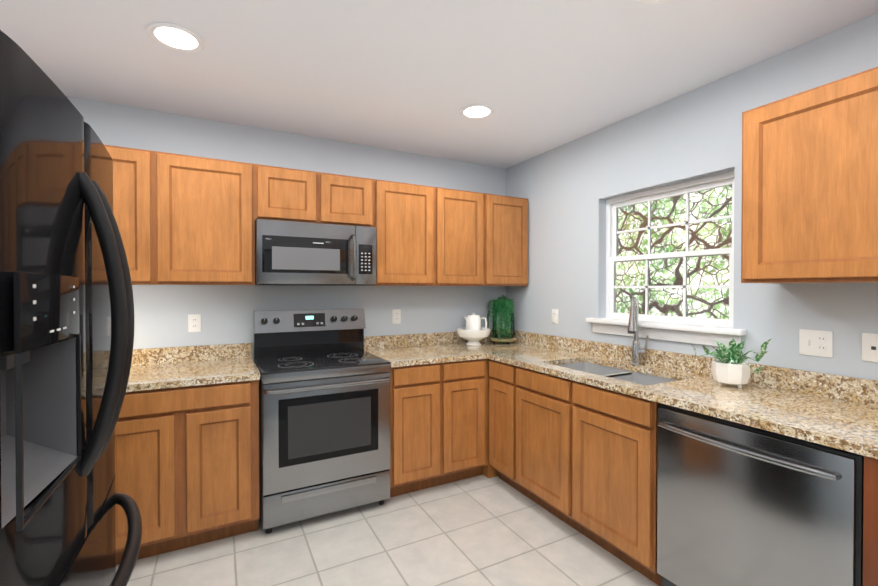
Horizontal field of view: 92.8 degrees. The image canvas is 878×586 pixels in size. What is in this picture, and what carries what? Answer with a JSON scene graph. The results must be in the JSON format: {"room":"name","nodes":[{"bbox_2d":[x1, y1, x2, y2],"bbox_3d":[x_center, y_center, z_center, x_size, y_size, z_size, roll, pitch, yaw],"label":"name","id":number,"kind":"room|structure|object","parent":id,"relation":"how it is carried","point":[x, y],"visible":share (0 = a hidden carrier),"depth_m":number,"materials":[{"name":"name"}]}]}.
{"room":"kitchen","nodes":[
{"label":"kitchen","id":0,"kind":"room"},
{"bbox_2d":[66,96,505,359],"bbox_3d":[-0.980,0.110,3.128,3.820,2.510,0.140,0,1,-28],"label":"wall","id":1,"kind":"structure","parent":0,"point":[161,312],"depth_m":2.95,"materials":[{"name":"grey paint"}]},
{"bbox_2d":[104,145,155,284],"bbox_3d":[-1.902,-0.423,2.364,0.520,0.750,0.340,0,1,-28],"label":"upper cabinet","id":2,"kind":"object","parent":1,"relation":"attached to","point":[134,170],"depth_m":2.30,"materials":[{"name":"brown wood"}]},
{"bbox_2d":[188,314,200,331],"bbox_3d":[-1.591,0.196,2.723,0.072,0.115,0.008,0,1,-28],"label":"electrical outlet","id":3,"kind":"object","parent":1,"relation":"attached to","point":[194,322],"visible":1,"depth_m":2.72,"materials":[{"name":"white plastic"}]},
{"bbox_2d":[156,151,255,284],"bbox_3d":[-1.442,-0.426,2.606,0.520,0.750,0.340,0,1,-28],"label":"upper cabinet","id":4,"kind":"object","parent":1,"relation":"attached to","point":[180,219],"depth_m":2.46,"materials":[{"name":"brown wood"}]},
{"bbox_2d":[256,164,319,222],"bbox_3d":[-1.042,-0.631,2.815,0.385,0.344,0.340,0,1,-28],"label":"upper cabinet","id":5,"kind":"object","parent":1,"relation":"attached to","point":[283,194],"depth_m":2.67,"materials":[{"name":"brown wood"}]},
{"bbox_2d":[255,219,375,285],"bbox_3d":[-0.845,-0.254,2.858,0.758,0.402,0.451,0,1,-28],"label":"microwave","id":6,"kind":"object","parent":5,"relation":"attached to","point":[301,253],"visible":1,"depth_m":2.69,"materials":[{"name":"grey metal"}]},
{"bbox_2d":[320,172,375,226],"bbox_3d":[-0.701,-0.632,2.994,0.385,0.344,0.340,0,1,-28],"label":"upper cabinet","id":7,"kind":"object","parent":1,"relation":"attached to","point":[344,200],"depth_m":2.85,"materials":[{"name":"brown wood"}]},
{"bbox_2d":[392,309,400,323],"bbox_3d":[-0.343,0.190,3.379,0.072,0.115,0.008,0,1,-28],"label":"electrical outlet","id":8,"kind":"object","parent":1,"relation":"attached to","point":[396,316],"visible":1,"depth_m":3.38,"materials":[{"name":"white plastic"}]},
{"bbox_2d":[367,179,439,285],"bbox_3d":[-0.318,-0.431,3.197,0.480,0.750,0.340,0,1,-28],"label":"upper cabinet","id":9,"kind":"object","parent":1,"relation":"attached to","point":[407,215],"depth_m":3.06,"materials":[{"name":"brown wood"}]},
{"bbox_2d":[440,188,487,285],"bbox_3d":[0.094,-0.433,3.413,0.450,0.750,0.340,0,1,-28],"label":"upper cabinet","id":10,"kind":"object","parent":1,"relation":"attached to","point":[463,214],"depth_m":3.28,"materials":[{"name":"brown wood"}]},
{"bbox_2d":[488,194,527,285],"bbox_3d":[0.495,-0.435,3.624,0.457,0.750,0.340,0,1,-28],"label":"upper cabinet","id":11,"kind":"object","parent":1,"relation":"attached to","point":[507,215],"depth_m":3.48,"materials":[{"name":"brown wood"}]},
{"bbox_2d":[116,475,657,585],"bbox_3d":[0.363,1.438,0.587,3.820,0.100,5.910,0,1,-28],"label":"floor","id":12,"kind":"structure","parent":0,"point":[481,530],"depth_m":2.22,"materials":[{"name":"tile"}]},
{"bbox_2d":[0,30,141,585],"bbox_3d":[-1.163,0.490,0.786,0.974,1.792,0.910,0,1,-28],"label":"refrigerator","id":13,"kind":"object","parent":12,"relation":"on","point":[66,322],"visible":1,"depth_m":0.84,"materials":[{"name":"black metal"}]},
{"bbox_2d":[115,380,258,564],"bbox_3d":[-1.471,0.926,2.438,0.735,0.890,0.631,0,1,-28],"label":"base cabinet","id":14,"kind":"object","parent":12,"relation":"on","point":[186,466],"visible":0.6,"depth_m":2.16,"materials":[{"name":"brown wood"}]},
{"bbox_2d":[126,343,259,391],"bbox_3d":[-1.752,0.414,2.284,1.379,0.134,0.635,0,1,-28],"label":"countertop","id":15,"kind":"structure","parent":14,"relation":"on","point":[182,366],"depth_m":2.53,"materials":[{"name":"stone"}]},
{"bbox_2d":[253,308,390,533],"bbox_3d":[-0.774,0.746,2.743,0.762,1.245,0.684,0,1,-28],"label":"range","id":16,"kind":"object","parent":12,"relation":"on","point":[324,413],"visible":0.96,"depth_m":2.52,"materials":[{"name":"grey metal"}]},
{"bbox_2d":[389,359,487,496],"bbox_3d":[-0.113,0.919,3.153,0.767,0.890,0.631,0,1,-28],"label":"base cabinet","id":17,"kind":"object","parent":12,"relation":"on","point":[438,424],"visible":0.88,"depth_m":2.86,"materials":[{"name":"brown wood"}]},
{"bbox_2d":[483,359,586,487],"bbox_3d":[0.703,0.920,3.054,0.632,0.890,0.308,0,1,-28],"label":"base cabinet","id":18,"kind":"object","parent":12,"relation":"on","point":[510,386],"depth_m":2.82,"materials":[{"name":"brown wood"}]},
{"bbox_2d":[490,329,529,336],"bbox_3d":[0.479,0.404,3.457,0.360,0.134,0.635,0,1,-28],"label":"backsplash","id":19,"kind":"structure","parent":18,"relation":"on","point":[517,333],"depth_m":3.70,"materials":[{"name":"stone"}]},
{"bbox_2d":[446,331,877,458],"bbox_3d":[1.219,0.417,2.043,0.654,0.134,3.827,0,1,-28],"label":"countertop","id":20,"kind":"structure","parent":18,"relation":"on","point":[840,412],"depth_m":1.88,"materials":[{"name":"stone"}]},
{"bbox_2d":[456,327,490,345],"bbox_3d":[0.290,0.367,3.510,0.290,0.137,0.290,0,1,-28],"label":"footed bowl","id":21,"kind":"object","parent":20,"relation":"on","point":[473,337],"visible":0.96,"depth_m":3.42,"materials":[{"name":"white ceramic"}]},
{"bbox_2d":[464,313,486,329],"bbox_3d":[0.304,0.270,3.517,0.192,0.207,0.132,0,1,-28],"label":"kettle","id":22,"kind":"object","parent":21,"relation":"in","point":[473,321],"visible":0.71,"depth_m":3.46,"materials":[{"name":"white ceramic"}]},
{"bbox_2d":[487,295,516,343],"bbox_3d":[0.556,0.225,3.636,0.291,0.420,0.281,0,1,-28],"label":"cloche","id":23,"kind":"object","parent":20,"relation":"on","point":[499,337],"visible":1,"depth_m":3.55,"materials":[{"name":"green glass"}]},
{"bbox_2d":[557,362,677,385],"bbox_3d":[1.007,0.581,2.459,0.408,0.200,0.768,0,1,-28],"label":"sink","id":24,"kind":"object","parent":20,"relation":"in","point":[627,375],"visible":0.04,"depth_m":2.53,"materials":[{"name":"silver metal"}]},
{"bbox_2d":[627,297,648,364],"bbox_3d":[1.183,0.234,2.536,0.195,0.420,0.126,0,1,-28],"label":"faucet","id":25,"kind":"object","parent":20,"relation":"on","point":[633,328],"visible":0.96,"depth_m":2.57,"materials":[{"name":"silver metal"}]},
{"bbox_2d":[691,339,770,387],"bbox_3d":[1.414,0.324,1.995,0.376,0.251,0.346,0,1,-28],"label":"potted plant","id":26,"kind":"object","parent":20,"relation":"on","point":[730,367],"visible":1,"depth_m":1.98,"materials":[{"name":"green plant"}]},
{"bbox_2d":[515,395,660,585],"bbox_3d":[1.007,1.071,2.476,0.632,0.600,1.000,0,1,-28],"label":"base cabinet","id":27,"kind":"object","parent":12,"relation":"on","point":[581,458],"depth_m":2.18,"materials":[{"name":"brown wood"}]},
{"bbox_2d":[657,403,863,585],"bbox_3d":[1.372,0.933,1.708,0.685,0.880,0.677,0,1,-28],"label":"dishwasher","id":28,"kind":"object","parent":12,"relation":"on","point":[738,504],"visible":0.94,"depth_m":1.53,"materials":[{"name":"grey metal"}]},
{"bbox_2d":[863,456,877,585],"bbox_3d":[1.841,0.940,0.888,0.631,0.890,1.196,0,1,-28],"label":"base cabinet","id":29,"kind":"object","parent":12,"relation":"on","point":[870,539],"visible":1,"depth_m":1.26,"materials":[{"name":"brown wood"}]},
{"bbox_2d":[364,332,485,366],"bbox_3d":[-0.133,0.407,3.135,0.725,0.134,0.635,0,1,-28],"label":"countertop","id":30,"kind":"structure","parent":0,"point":[440,347],"depth_m":3.25,"materials":[{"name":"stone"}]},
{"bbox_2d":[0,0,877,168],"bbox_3d":[0.363,-1.172,0.563,3.820,0.100,5.910,0,1,-28],"label":"ceiling","id":31,"kind":"structure","parent":0,"point":[417,76],"depth_m":2.03,"materials":[{"name":"white paint"}]},
{"bbox_2d":[146,22,204,51],"bbox_3d":[-1.164,-1.129,1.856,0.220,0.010,0.220,0,1,-28],"label":"recessed light","id":32,"kind":"object","parent":31,"relation":"in","point":[175,37],"visible":1,"depth_m":1.85,"materials":[{"name":"white paint"}]},
{"bbox_2d":[459,104,493,118],"bbox_3d":[0.238,-1.136,2.627,0.220,0.010,0.220,0,1,-28],"label":"recessed light","id":33,"kind":"object","parent":31,"relation":"in","point":[477,111],"visible":0.96,"depth_m":2.62,"materials":[{"name":"white paint"}]},
{"bbox_2d":[637,0,670,3],"bbox_3d":[0.828,-1.126,1.526,0.220,0.010,0.220,0,1,-28],"label":"recessed light","id":34,"kind":"object","parent":31,"relation":"in","point":[652,1],"visible":1,"depth_m":1.61,"materials":[{"name":"white paint"}]},
{"bbox_2d":[506,13,877,379],"bbox_3d":[1.991,0.125,1.431,0.140,2.510,5.630,0,1,-28],"label":"wall","id":35,"kind":"structure","parent":0,"point":[563,188],"depth_m":2.35,"materials":[{"name":"grey paint"}]},
{"bbox_2d":[552,309,557,323],"bbox_3d":[0.918,0.186,3.313,0.008,0.115,0.072,0,1,-28],"label":"electrical outlet","id":36,"kind":"object","parent":35,"relation":"attached to","point":[554,316],"visible":1,"depth_m":3.31,"materials":[{"name":"white plastic"}]},
{"bbox_2d":[586,166,746,346],"bbox_3d":[1.353,-0.190,2.567,0.180,0.940,1.000,0,1,-28],"label":"window","id":37,"kind":"structure","parent":35,"relation":"in","point":[679,328],"depth_m":2.56,"materials":[{"name":"white paint"}]},
{"bbox_2d":[741,67,877,283],"bbox_3d":[1.602,-0.417,1.645,0.340,0.750,0.600,0,1,-28],"label":"upper cabinet","id":38,"kind":"object","parent":35,"relation":"attached to","point":[809,214],"visible":1,"depth_m":1.58,"materials":[{"name":"brown wood"}]},
{"bbox_2d":[799,329,832,357],"bbox_3d":[1.676,0.223,1.865,0.013,0.115,0.118,0,1,-28],"label":"outlet","id":39,"kind":"object","parent":35,"relation":"attached to","point":[816,342],"visible":1,"depth_m":1.86,"materials":[{"name":"white plastic"}]},
{"bbox_2d":[862,333,877,361],"bbox_3d":[1.766,0.223,1.700,0.006,0.115,0.072,0,1,-28],"label":"outlet","id":40,"kind":"object","parent":35,"relation":"attached to","point":[870,347],"visible":1,"depth_m":1.71,"materials":[{"name":"white plastic"}]},
{"label":"outside","id":41,"kind":"structure","parent":0,"visible":0},
{"bbox_2d":[616,185,731,318],"bbox_3d":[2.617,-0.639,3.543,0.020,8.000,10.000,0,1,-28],"label":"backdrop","id":42,"kind":"structure","parent":41,"point":[699,292],"depth_m":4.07,"materials":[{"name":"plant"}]}
]}

